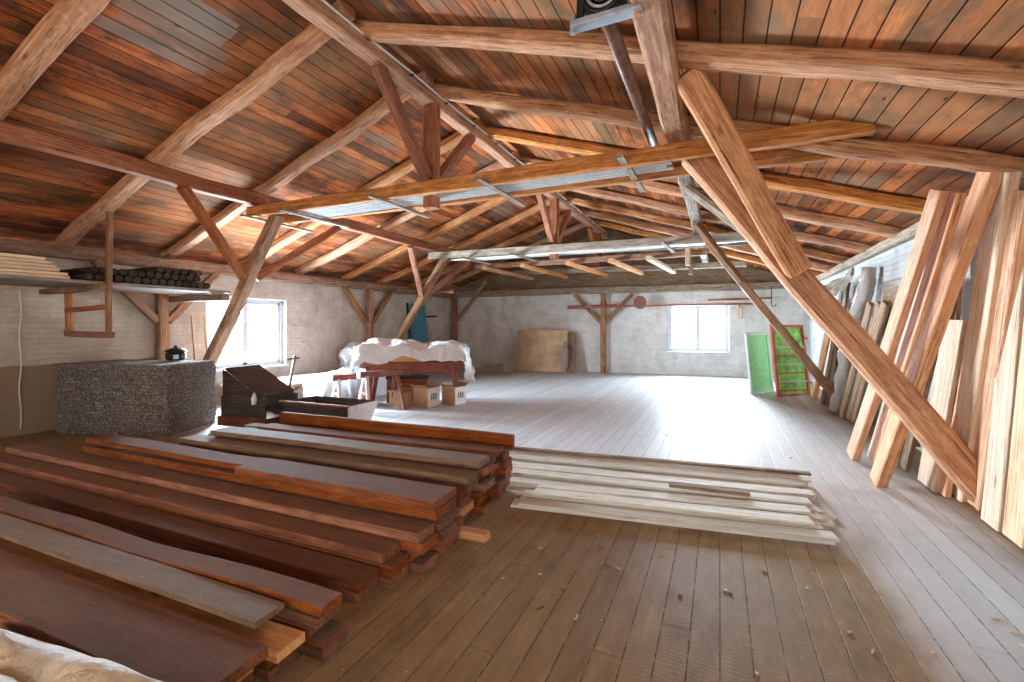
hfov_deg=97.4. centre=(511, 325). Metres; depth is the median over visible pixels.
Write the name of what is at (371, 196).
batten
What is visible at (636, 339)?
wall
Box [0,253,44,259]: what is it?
plank
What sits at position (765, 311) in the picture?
strut
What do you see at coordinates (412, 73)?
conduit
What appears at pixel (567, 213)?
brace
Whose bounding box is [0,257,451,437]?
wall
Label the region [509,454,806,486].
plank
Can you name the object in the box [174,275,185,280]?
log
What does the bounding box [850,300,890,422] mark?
board
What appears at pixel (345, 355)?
plastic bundle
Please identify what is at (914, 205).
rafter
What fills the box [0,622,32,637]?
plank
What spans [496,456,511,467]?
plank
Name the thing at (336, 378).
sawhorse
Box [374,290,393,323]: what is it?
brace
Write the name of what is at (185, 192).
brace
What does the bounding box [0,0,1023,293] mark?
ceiling
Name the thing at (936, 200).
leaning board
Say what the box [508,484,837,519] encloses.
plank
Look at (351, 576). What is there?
plank
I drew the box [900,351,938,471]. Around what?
leaning board
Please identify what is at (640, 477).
plank
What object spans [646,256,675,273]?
batten
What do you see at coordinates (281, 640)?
plank
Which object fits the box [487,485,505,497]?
plank
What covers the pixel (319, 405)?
trough
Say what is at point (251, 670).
plank
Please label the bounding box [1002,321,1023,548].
leaning board
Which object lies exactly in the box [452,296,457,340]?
wall post
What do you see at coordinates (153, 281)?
log
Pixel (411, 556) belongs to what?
plank
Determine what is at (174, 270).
log
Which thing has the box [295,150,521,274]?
rafter
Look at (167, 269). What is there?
log
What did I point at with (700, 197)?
brace
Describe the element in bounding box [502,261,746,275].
tie beam
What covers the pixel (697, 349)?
window
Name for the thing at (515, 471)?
plank
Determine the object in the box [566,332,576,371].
board
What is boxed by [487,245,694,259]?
strip
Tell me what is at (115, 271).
log
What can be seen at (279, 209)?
batten
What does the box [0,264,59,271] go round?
plank
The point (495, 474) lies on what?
plank
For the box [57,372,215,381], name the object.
panel
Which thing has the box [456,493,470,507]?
plank
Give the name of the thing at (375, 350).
plastic sheet
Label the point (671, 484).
plank
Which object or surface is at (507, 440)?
plank
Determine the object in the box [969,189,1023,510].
leaning board
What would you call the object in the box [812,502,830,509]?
plank
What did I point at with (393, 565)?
plank
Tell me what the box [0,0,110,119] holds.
rafter
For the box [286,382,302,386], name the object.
plank
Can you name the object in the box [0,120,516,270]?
purlin
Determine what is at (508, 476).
plank
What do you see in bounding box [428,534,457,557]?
plank
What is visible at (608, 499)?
plank
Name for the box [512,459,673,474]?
plank
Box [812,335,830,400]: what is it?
leaning board
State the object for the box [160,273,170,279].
log
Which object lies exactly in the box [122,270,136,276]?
log
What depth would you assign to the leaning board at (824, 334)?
10.13 m
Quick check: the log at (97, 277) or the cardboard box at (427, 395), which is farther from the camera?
the cardboard box at (427, 395)
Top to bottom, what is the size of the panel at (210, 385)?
0.048 m
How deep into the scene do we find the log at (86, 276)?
6.17 m
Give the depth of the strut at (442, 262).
12.67 m
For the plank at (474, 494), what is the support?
on the plank at (477, 502)
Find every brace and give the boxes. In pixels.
[91,259,158,322]
[169,271,219,323]
[176,185,245,279]
[256,225,341,281]
[342,286,368,324]
[371,64,431,180]
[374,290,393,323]
[408,245,422,296]
[427,261,471,297]
[440,134,475,177]
[453,281,486,323]
[536,194,555,242]
[559,209,570,243]
[574,294,599,322]
[587,227,598,264]
[605,293,633,322]
[677,69,811,277]
[683,185,739,233]
[692,222,743,282]
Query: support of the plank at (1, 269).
on the plank at (1, 272)
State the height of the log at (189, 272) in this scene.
0.109 m
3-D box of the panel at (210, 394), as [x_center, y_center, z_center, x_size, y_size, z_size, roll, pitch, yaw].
[-6.044,1.165,7.308,1.860,0.048,0.950,0,0,5]
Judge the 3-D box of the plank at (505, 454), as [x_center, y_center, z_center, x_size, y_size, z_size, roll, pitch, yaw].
[-1.691,1.269,5.065,3.512,0.060,0.164,0,0,21]
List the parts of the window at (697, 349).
sash, sill, sash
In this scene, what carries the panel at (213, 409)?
on the panel at (213, 412)
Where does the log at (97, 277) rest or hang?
on the wall shelf
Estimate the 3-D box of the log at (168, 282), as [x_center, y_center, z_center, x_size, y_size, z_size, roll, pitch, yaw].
[-5.785,-0.678,7.267,0.968,0.109,0.109,0,0,25]
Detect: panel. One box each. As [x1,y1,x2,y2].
[54,360,213,367]
[56,363,214,371]
[56,381,214,391]
[56,384,214,394]
[56,387,214,398]
[56,390,214,401]
[56,393,214,404]
[56,399,214,411]
[57,366,215,374]
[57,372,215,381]
[57,375,214,384]
[57,378,215,387]
[57,396,214,408]
[57,402,215,415]
[57,405,215,418]
[57,414,215,428]
[57,417,214,432]
[57,420,215,435]
[58,369,216,377]
[58,408,216,422]
[58,411,216,425]
[744,332,773,393]
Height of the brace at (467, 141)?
1.145 m
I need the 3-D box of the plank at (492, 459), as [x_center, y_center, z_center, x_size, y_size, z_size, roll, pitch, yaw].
[-1.738,1.270,4.851,3.335,0.060,0.193,0,0,21]
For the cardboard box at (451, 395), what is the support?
on the floor
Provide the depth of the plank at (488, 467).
4.08 m
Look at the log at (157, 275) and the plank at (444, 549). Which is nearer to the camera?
the plank at (444, 549)
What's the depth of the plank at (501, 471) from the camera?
4.34 m
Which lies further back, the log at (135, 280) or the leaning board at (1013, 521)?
the log at (135, 280)
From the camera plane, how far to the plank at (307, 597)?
2.67 m
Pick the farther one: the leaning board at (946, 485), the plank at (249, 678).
the leaning board at (946, 485)
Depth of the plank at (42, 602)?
2.16 m
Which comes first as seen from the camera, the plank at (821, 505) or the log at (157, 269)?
the plank at (821, 505)
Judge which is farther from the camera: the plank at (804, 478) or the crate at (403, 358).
the crate at (403, 358)
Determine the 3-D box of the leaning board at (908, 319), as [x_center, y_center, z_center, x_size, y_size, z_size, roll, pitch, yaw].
[4.663,0.450,5.419,0.116,2.402,0.641,0,0,-38]
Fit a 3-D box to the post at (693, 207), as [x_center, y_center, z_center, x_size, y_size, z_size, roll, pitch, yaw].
[4.115,-2.058,9.913,0.202,0.205,10.350,0,0,25]
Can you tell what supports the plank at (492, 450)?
on the plank at (492, 459)
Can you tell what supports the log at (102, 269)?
on the log
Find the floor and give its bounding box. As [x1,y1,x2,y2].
[0,368,1023,681]
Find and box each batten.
[240,214,312,232]
[278,208,348,227]
[366,194,429,217]
[458,256,491,264]
[475,176,526,206]
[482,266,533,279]
[508,252,537,261]
[520,264,567,278]
[565,261,607,276]
[608,258,643,274]
[616,153,645,192]
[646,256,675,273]
[659,241,674,252]
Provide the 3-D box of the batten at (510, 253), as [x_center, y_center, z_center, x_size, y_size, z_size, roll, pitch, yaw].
[0.295,-1.755,11.486,0.093,0.037,1.503,0,0,29]
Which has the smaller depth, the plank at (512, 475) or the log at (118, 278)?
the plank at (512, 475)
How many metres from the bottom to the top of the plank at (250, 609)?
0.034 m
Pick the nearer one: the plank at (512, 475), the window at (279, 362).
the plank at (512, 475)
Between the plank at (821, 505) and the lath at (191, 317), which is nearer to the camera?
the plank at (821, 505)
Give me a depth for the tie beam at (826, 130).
5.11 m
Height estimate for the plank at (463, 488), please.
0.070 m
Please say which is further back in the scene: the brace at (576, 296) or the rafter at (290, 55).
the brace at (576, 296)
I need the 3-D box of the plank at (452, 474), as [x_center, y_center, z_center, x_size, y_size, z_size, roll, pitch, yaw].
[-1.983,1.270,4.431,3.556,0.060,0.223,0,0,21]
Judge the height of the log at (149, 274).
0.105 m
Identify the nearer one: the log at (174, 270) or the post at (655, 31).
the post at (655, 31)
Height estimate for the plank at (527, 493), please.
0.026 m
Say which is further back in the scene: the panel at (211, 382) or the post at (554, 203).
the post at (554, 203)
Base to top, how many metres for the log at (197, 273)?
0.103 m
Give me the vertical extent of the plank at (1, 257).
0.042 m
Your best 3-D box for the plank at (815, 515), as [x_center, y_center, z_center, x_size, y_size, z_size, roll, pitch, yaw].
[1.432,1.610,4.122,2.436,0.025,0.148,0,0,16]
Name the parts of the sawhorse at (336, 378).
leg, leg, rail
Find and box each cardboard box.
[385,387,412,407]
[409,381,441,407]
[441,381,468,405]
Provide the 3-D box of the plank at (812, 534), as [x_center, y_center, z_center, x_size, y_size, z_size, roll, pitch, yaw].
[1.270,1.611,3.786,2.501,0.025,0.146,0,0,16]
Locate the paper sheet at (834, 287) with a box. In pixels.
[824,266,854,295]
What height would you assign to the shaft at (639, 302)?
0.790 m
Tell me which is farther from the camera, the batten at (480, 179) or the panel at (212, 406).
the panel at (212, 406)
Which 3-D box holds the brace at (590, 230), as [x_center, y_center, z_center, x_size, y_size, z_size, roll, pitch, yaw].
[2.626,-2.582,14.520,0.145,1.134,1.119,0,0,24]
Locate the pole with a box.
[287,355,299,386]
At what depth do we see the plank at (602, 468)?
4.89 m
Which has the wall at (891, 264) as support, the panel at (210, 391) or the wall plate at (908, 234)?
the wall plate at (908, 234)
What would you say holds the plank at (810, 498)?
on the plank
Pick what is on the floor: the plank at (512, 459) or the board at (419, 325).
the board at (419, 325)
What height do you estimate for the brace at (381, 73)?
1.150 m
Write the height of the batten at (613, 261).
0.114 m
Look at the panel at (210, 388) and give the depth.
6.86 m
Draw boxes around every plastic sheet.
[291,367,386,398]
[347,338,475,398]
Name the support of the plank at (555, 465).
on the plank
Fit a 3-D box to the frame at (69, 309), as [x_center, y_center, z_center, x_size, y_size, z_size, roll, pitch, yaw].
[-6.179,-0.715,6.566,1.431,1.771,0.097,0,0,27]
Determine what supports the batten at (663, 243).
attached to the tie beam at (746, 242)
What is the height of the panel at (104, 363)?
0.048 m
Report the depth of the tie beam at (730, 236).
10.35 m
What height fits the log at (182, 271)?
0.106 m
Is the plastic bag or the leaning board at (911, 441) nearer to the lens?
the leaning board at (911, 441)
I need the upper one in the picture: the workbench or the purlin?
the purlin
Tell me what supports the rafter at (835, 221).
on the wall at (891, 264)
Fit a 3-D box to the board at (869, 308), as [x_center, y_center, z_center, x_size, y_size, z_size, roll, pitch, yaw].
[5.847,0.645,7.648,0.096,2.071,1.216,0,0,16]
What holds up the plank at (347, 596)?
on the floor
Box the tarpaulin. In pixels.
[0,627,162,681]
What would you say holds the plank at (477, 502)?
on the plank at (485, 506)
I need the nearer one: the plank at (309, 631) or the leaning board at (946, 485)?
the plank at (309, 631)
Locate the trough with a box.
[279,395,377,419]
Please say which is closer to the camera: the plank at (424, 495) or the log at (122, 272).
the plank at (424, 495)
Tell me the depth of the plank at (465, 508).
3.80 m
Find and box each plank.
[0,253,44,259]
[0,256,52,264]
[0,260,56,267]
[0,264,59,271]
[0,267,67,275]
[0,271,69,278]
[0,452,399,563]
[0,468,407,576]
[0,471,378,593]
[0,490,376,603]
[0,495,341,617]
[0,513,284,628]
[0,538,304,663]
[0,549,267,681]
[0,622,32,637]
[5,443,433,542]
[21,456,437,554]
[78,450,458,530]
[83,444,455,520]
[86,434,262,468]
[178,443,477,492]
[179,434,478,484]
[208,433,493,475]
[210,426,489,467]
[219,371,329,386]
[235,458,455,509]
[236,669,252,681]
[240,672,252,681]
[244,423,508,459]
[244,427,495,461]
[253,649,297,681]
[257,659,274,668]
[258,423,503,456]
[269,615,317,636]
[275,604,340,629]
[280,412,514,449]
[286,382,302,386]
[296,631,347,660]
[301,619,346,652]
[377,564,407,588]
[399,550,419,561]
[408,551,437,574]
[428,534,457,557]
[432,528,459,549]
[434,515,462,540]
[454,489,472,500]
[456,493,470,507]
[458,525,489,542]
[459,499,473,515]
[463,509,472,523]
[471,490,484,498]
[471,491,487,506]
[473,476,494,491]
[473,498,492,515]
[486,470,497,477]
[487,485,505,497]
[488,461,499,473]
[488,496,500,504]
[489,476,506,490]
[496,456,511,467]
[498,464,511,475]
[498,472,510,480]
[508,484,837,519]
[509,450,800,479]
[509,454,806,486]
[510,477,822,514]
[511,468,811,505]
[511,474,720,496]
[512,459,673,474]
[512,461,799,488]
[512,462,814,497]
[514,446,810,475]
[517,497,839,542]
[519,492,828,530]
[522,489,823,529]
[532,488,813,525]
[536,487,834,527]
[537,482,811,514]
[602,468,803,488]
[669,482,749,495]
[679,502,824,521]
[749,491,816,500]
[799,475,811,482]
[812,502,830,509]
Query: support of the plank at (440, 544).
on the plank at (444, 549)
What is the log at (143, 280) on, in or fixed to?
on the wall shelf
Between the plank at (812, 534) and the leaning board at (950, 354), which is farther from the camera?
the leaning board at (950, 354)
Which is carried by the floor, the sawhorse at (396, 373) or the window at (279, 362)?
the sawhorse at (396, 373)
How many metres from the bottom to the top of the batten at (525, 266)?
0.117 m
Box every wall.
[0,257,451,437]
[454,229,803,377]
[804,239,977,451]
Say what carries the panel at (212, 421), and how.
on the floor
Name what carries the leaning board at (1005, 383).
on the floor
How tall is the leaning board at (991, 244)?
2.946 m
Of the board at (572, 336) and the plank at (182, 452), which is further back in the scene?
the board at (572, 336)
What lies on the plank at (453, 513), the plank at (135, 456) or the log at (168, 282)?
the plank at (135, 456)
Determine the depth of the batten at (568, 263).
13.63 m
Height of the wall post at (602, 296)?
2.780 m
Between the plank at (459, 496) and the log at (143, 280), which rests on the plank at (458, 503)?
the plank at (459, 496)
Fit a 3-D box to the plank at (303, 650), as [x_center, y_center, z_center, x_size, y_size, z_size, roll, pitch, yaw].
[-3.044,1.627,3.130,4.609,0.046,0.178,0,0,21]
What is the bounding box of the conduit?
[321,0,604,231]
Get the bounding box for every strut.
[203,214,284,365]
[394,258,449,339]
[682,156,976,502]
[704,243,834,396]
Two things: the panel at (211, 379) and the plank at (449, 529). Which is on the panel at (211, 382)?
the panel at (211, 379)
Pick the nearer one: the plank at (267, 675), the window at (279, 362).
the plank at (267, 675)
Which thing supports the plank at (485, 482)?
on the plank at (474, 494)
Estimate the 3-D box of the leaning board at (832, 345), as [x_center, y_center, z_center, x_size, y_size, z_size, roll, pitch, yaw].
[6.631,0.445,9.305,0.189,2.430,0.651,0,0,-15]
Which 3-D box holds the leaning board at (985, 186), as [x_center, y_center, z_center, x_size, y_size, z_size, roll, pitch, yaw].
[3.840,0.193,4.167,0.179,2.953,1.270,0,0,-2]
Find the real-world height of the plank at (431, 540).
0.071 m
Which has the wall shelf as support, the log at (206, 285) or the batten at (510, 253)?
the log at (206, 285)
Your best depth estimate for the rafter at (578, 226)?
15.47 m
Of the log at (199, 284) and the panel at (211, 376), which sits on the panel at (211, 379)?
the panel at (211, 376)
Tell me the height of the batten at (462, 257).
0.040 m
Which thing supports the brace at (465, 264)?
attached to the strut at (442, 262)
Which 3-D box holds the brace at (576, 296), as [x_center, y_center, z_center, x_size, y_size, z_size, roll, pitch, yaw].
[2.702,-0.631,16.075,1.009,1.086,0.114,0,0,19]
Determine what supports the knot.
hanging from the wooden crate at (237, 410)
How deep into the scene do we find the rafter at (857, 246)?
8.96 m
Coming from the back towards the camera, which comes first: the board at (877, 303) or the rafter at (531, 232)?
the rafter at (531, 232)
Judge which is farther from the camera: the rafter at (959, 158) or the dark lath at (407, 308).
the dark lath at (407, 308)
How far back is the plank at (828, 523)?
3.71 m
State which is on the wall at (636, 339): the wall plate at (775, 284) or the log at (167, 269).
the wall plate at (775, 284)
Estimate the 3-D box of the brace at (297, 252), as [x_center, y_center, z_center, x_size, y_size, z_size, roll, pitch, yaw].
[-4.047,-1.424,8.575,1.562,1.242,0.141,0,0,-39]
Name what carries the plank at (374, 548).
on the plank at (393, 565)
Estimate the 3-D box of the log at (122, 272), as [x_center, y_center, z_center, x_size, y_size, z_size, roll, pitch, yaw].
[-6.044,-0.777,6.706,0.953,0.103,0.103,0,0,25]
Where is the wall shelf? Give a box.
[0,274,229,302]
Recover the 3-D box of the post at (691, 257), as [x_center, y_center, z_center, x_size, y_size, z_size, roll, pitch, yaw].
[5.398,-1.940,13.588,0.122,0.760,0.107,0,0,25]
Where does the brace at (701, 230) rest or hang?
attached to the strut at (765, 311)
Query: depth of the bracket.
2.91 m
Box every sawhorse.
[330,373,371,399]
[357,369,406,409]
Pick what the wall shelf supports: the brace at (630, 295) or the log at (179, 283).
the log at (179, 283)
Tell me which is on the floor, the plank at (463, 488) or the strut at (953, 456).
the strut at (953, 456)
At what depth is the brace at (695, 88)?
3.99 m
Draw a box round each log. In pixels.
[60,267,98,274]
[68,273,93,279]
[88,274,104,280]
[95,267,104,273]
[102,268,117,274]
[113,269,127,275]
[113,275,122,281]
[116,276,132,282]
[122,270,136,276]
[125,266,164,272]
[130,277,140,283]
[135,271,144,276]
[137,278,149,283]
[140,271,154,277]
[144,278,158,284]
[148,273,161,278]
[156,279,165,285]
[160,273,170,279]
[161,267,171,273]
[162,280,174,285]
[166,274,178,279]
[168,268,179,273]
[173,280,182,286]
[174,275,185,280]
[177,269,186,274]
[180,281,189,286]
[184,270,194,275]
[184,275,192,280]
[188,276,200,281]
[188,281,196,287]
[192,282,203,287]
[193,270,201,275]
[201,283,210,288]
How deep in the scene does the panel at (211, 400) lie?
6.85 m
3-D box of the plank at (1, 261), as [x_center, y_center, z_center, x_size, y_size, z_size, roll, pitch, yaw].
[-6.719,-0.779,5.007,0.594,0.041,2.254,0,0,25]
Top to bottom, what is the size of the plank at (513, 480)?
0.026 m
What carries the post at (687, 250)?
attached to the rafter at (650, 227)
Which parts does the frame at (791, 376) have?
rail, rail, rail, rail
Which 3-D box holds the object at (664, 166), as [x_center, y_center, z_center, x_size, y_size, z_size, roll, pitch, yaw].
[-0.850,-1.830,6.355,5.759,0.040,0.067,0,0,25]
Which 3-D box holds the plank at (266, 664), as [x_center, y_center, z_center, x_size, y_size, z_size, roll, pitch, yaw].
[-2.998,1.575,2.908,4.066,0.051,0.172,0,0,21]
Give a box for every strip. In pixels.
[451,243,701,260]
[467,240,745,260]
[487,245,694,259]
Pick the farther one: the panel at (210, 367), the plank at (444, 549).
the panel at (210, 367)
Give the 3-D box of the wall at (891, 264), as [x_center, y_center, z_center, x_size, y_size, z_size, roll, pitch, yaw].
[4.978,0.200,4.695,0.300,2.900,20.700,0,0,25]
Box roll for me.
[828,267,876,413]
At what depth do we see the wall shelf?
6.71 m
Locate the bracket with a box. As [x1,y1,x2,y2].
[570,0,642,35]
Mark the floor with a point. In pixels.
(910, 571)
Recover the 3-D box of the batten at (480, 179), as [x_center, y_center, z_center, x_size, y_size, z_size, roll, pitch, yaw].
[-0.118,-1.780,6.031,0.084,0.037,1.350,0,0,26]
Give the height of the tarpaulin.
0.170 m
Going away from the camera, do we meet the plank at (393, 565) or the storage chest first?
the plank at (393, 565)
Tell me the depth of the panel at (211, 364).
6.83 m
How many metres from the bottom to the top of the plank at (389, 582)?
0.071 m
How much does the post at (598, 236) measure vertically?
1.460 m
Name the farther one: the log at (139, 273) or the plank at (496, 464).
the log at (139, 273)
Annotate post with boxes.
[155,267,168,359]
[366,289,373,341]
[423,102,439,210]
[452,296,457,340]
[549,198,558,258]
[595,233,601,276]
[600,294,605,372]
[627,0,690,143]
[677,176,708,262]
[685,248,689,265]
[689,249,692,274]
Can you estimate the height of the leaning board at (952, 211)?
3.015 m
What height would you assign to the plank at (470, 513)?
0.070 m
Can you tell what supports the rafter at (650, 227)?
on the wall plate at (908, 234)
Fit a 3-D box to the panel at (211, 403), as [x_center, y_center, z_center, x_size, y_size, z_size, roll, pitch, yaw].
[-6.020,1.319,7.298,1.860,0.048,0.950,0,0,6]
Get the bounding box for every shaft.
[567,296,751,318]
[602,22,658,146]
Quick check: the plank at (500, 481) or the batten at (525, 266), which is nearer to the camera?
the plank at (500, 481)
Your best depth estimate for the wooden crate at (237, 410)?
7.25 m
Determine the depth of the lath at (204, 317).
9.02 m
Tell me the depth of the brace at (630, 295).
15.70 m
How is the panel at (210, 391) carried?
on the panel at (210, 394)
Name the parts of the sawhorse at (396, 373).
leg, leg, rail, leg, leg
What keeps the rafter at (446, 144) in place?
on the wall at (319, 321)
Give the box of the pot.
[164,345,186,360]
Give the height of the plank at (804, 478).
0.026 m
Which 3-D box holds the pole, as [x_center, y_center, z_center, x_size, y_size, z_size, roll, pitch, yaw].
[-4.257,1.110,8.694,0.298,1.089,0.083,0,0,-9]
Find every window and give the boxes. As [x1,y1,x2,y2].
[205,298,288,371]
[667,305,730,353]
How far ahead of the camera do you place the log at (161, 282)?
6.96 m
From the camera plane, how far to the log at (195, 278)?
7.41 m
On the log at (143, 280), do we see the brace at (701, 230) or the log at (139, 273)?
the log at (139, 273)
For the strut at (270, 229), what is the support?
on the floor
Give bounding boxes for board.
[409,303,427,374]
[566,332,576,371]
[812,331,825,395]
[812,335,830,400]
[820,291,842,404]
[826,282,850,406]
[839,302,874,417]
[846,189,949,460]
[846,301,880,419]
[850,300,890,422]
[867,262,926,457]
[869,172,1003,487]
[870,191,966,461]
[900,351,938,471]
[917,320,967,492]
[939,366,961,497]
[950,284,962,319]
[952,171,1020,502]
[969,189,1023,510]
[981,180,1023,531]
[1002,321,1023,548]
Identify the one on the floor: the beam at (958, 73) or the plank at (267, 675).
the plank at (267, 675)
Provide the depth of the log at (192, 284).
7.36 m
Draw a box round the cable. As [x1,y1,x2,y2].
[18,289,21,428]
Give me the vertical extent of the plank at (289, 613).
0.050 m
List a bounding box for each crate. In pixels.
[217,365,297,427]
[389,356,420,361]
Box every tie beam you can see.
[247,120,874,216]
[282,148,846,223]
[428,232,744,258]
[448,241,748,261]
[475,249,706,268]
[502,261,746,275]
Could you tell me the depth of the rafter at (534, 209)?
12.60 m
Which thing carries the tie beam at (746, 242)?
attached to the purlin
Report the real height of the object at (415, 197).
0.040 m
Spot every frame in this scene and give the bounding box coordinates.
[64,211,114,337]
[769,325,811,396]
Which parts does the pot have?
lid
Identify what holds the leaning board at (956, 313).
on the floor
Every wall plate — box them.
[0,238,454,298]
[456,281,784,296]
[816,169,1023,280]
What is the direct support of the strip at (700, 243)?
attached to the strut at (765, 311)
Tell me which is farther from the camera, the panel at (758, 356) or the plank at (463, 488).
the panel at (758, 356)
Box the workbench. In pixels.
[360,361,463,399]
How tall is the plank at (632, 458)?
0.037 m
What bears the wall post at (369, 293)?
on the floor
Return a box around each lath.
[190,316,196,359]
[203,316,207,350]
[406,303,413,374]
[708,297,770,300]
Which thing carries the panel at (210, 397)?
on the panel at (211, 400)
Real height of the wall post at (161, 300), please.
2.740 m
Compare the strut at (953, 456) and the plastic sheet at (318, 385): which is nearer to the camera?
the strut at (953, 456)
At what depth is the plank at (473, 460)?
4.38 m
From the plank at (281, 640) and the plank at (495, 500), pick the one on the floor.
the plank at (495, 500)
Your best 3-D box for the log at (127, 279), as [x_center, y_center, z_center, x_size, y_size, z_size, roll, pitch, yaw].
[-6.021,-0.681,6.760,0.958,0.100,0.101,0,0,25]
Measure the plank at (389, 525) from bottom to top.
0.065 m
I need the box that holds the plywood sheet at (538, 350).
[517,330,567,371]
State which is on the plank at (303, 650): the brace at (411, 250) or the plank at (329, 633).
the plank at (329, 633)
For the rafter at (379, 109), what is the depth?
7.04 m
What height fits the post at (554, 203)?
1.460 m
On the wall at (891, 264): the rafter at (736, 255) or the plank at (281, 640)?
the rafter at (736, 255)
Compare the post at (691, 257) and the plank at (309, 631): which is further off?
the post at (691, 257)
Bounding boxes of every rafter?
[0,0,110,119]
[55,0,355,246]
[161,71,434,258]
[239,118,485,267]
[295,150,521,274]
[341,198,508,279]
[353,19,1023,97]
[377,192,566,284]
[408,207,583,287]
[430,83,1023,172]
[437,217,594,290]
[483,127,926,214]
[519,155,906,238]
[566,195,850,263]
[572,188,873,252]
[577,207,834,272]
[594,219,822,276]
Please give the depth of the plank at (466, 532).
3.47 m
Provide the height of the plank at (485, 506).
0.070 m
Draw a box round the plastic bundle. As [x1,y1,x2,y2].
[338,341,364,367]
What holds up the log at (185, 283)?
on the wall shelf
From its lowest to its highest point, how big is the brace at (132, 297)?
1.089 m
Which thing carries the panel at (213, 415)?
on the panel at (213, 418)
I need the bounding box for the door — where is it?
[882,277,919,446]
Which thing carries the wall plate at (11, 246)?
on the wall at (319, 321)
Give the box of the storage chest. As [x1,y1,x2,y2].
[385,375,428,402]
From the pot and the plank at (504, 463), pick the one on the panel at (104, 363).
the pot
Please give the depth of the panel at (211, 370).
6.84 m
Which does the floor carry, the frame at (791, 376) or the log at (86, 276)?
the frame at (791, 376)
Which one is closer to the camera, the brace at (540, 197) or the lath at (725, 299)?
the brace at (540, 197)
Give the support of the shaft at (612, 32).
attached to the bracket
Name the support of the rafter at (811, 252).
on the wall at (891, 264)
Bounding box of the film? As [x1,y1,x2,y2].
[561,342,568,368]
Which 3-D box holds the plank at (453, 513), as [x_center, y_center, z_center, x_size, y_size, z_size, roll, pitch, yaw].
[-2.611,1.417,4.217,4.664,0.066,0.288,0,0,23]
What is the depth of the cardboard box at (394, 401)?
9.15 m
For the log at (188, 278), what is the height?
0.104 m
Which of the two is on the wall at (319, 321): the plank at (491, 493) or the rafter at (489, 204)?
the rafter at (489, 204)
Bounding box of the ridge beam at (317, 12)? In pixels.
[281,0,607,238]
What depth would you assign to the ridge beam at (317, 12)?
5.64 m
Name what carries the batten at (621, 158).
attached to the tie beam at (826, 130)
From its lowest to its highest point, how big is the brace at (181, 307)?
1.091 m
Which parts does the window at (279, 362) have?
sash, sill, sash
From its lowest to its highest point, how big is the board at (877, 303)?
2.071 m
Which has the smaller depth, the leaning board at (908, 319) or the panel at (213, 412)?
the leaning board at (908, 319)
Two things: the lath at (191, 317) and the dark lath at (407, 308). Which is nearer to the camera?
the lath at (191, 317)
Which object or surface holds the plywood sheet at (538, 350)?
on the floor
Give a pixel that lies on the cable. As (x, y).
(18, 289)
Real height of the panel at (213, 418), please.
0.048 m
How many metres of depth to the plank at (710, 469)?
5.08 m
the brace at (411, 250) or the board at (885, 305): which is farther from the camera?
the brace at (411, 250)
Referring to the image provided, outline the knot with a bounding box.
[251,393,256,404]
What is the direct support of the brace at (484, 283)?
attached to the wall post at (455, 298)
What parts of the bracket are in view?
hanger arm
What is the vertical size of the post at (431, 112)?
1.460 m
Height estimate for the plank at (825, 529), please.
0.026 m
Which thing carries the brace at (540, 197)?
attached to the post at (554, 203)
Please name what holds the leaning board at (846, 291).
on the floor
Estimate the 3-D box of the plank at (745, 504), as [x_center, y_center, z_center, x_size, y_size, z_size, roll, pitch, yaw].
[1.405,1.583,4.171,2.360,0.025,0.148,0,0,15]
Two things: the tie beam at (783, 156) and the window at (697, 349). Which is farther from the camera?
the window at (697, 349)
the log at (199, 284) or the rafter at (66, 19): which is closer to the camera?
the rafter at (66, 19)
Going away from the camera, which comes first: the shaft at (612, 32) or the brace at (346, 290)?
the shaft at (612, 32)
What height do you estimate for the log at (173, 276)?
0.110 m
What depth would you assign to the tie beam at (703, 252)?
12.70 m
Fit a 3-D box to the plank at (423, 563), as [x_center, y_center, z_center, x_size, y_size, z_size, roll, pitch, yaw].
[-2.986,1.617,4.085,5.269,0.066,0.190,0,0,23]
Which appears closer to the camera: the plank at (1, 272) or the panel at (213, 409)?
the plank at (1, 272)
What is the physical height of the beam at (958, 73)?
2.233 m
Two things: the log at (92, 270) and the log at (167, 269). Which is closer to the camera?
the log at (92, 270)
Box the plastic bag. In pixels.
[478,363,514,372]
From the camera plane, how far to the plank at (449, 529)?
3.27 m

